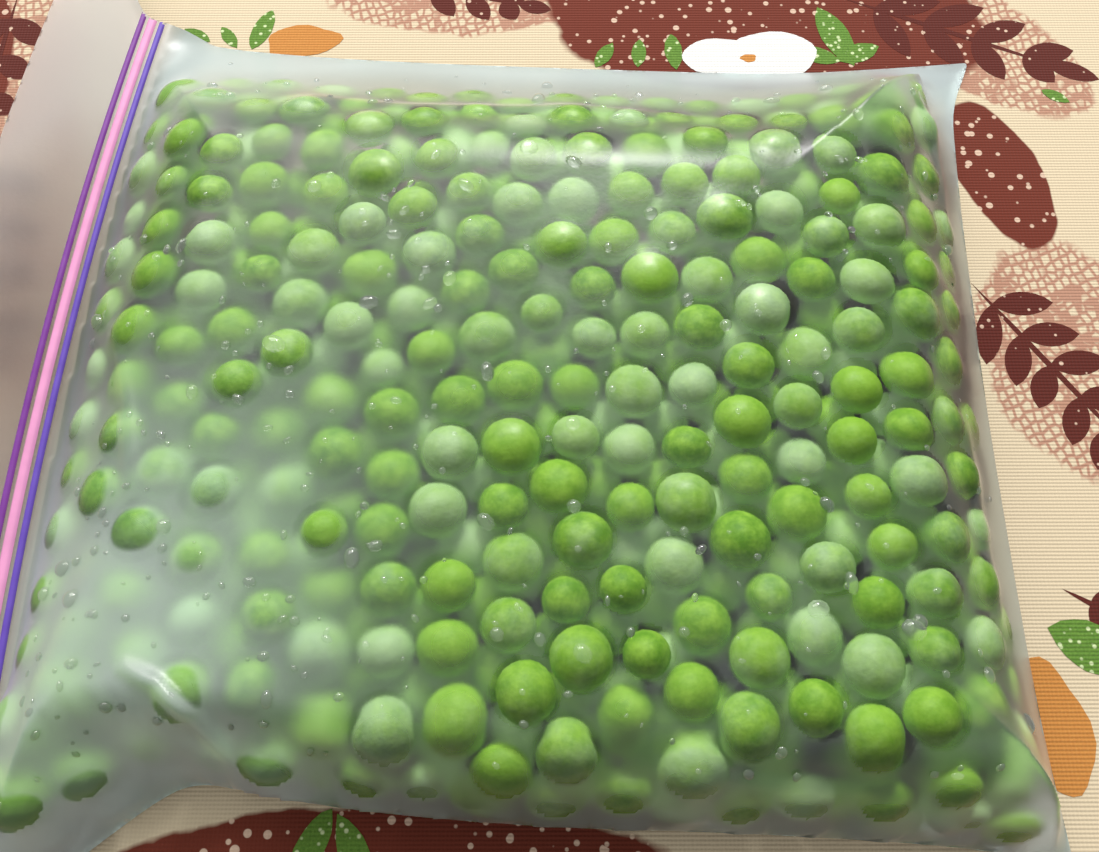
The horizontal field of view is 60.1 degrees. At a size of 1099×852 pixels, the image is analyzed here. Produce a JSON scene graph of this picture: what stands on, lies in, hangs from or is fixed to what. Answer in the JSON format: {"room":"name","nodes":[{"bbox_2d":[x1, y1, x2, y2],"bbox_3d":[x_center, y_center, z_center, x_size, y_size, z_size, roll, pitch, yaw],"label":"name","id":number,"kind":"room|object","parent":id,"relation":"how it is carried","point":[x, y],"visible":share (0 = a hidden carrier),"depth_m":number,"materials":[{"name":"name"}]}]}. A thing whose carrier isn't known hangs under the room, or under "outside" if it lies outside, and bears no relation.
{"room":"kitchen","nodes":[
{"label":"kitchen","id":0,"kind":"room"},
{"bbox_2d":[0,0,1098,851],"bbox_3d":[0.000,0.006,0.163,0.900,0.002,0.900,0,70,0],"label":"tablecloth","id":1,"kind":"object","parent":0,"point":[1026,114],"visible":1,"depth_m":0.18,"materials":[{"name":"fabric"}]},
{"bbox_2d":[0,0,1070,851],"bbox_3d":[-0.012,-0.014,0.156,0.190,0.024,0.192,0,70,0],"label":"bag","id":2,"kind":"object","parent":1,"relation":"on","point":[533,446],"visible":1,"depth_m":0.14,"materials":[{"name":"clear plastic"}]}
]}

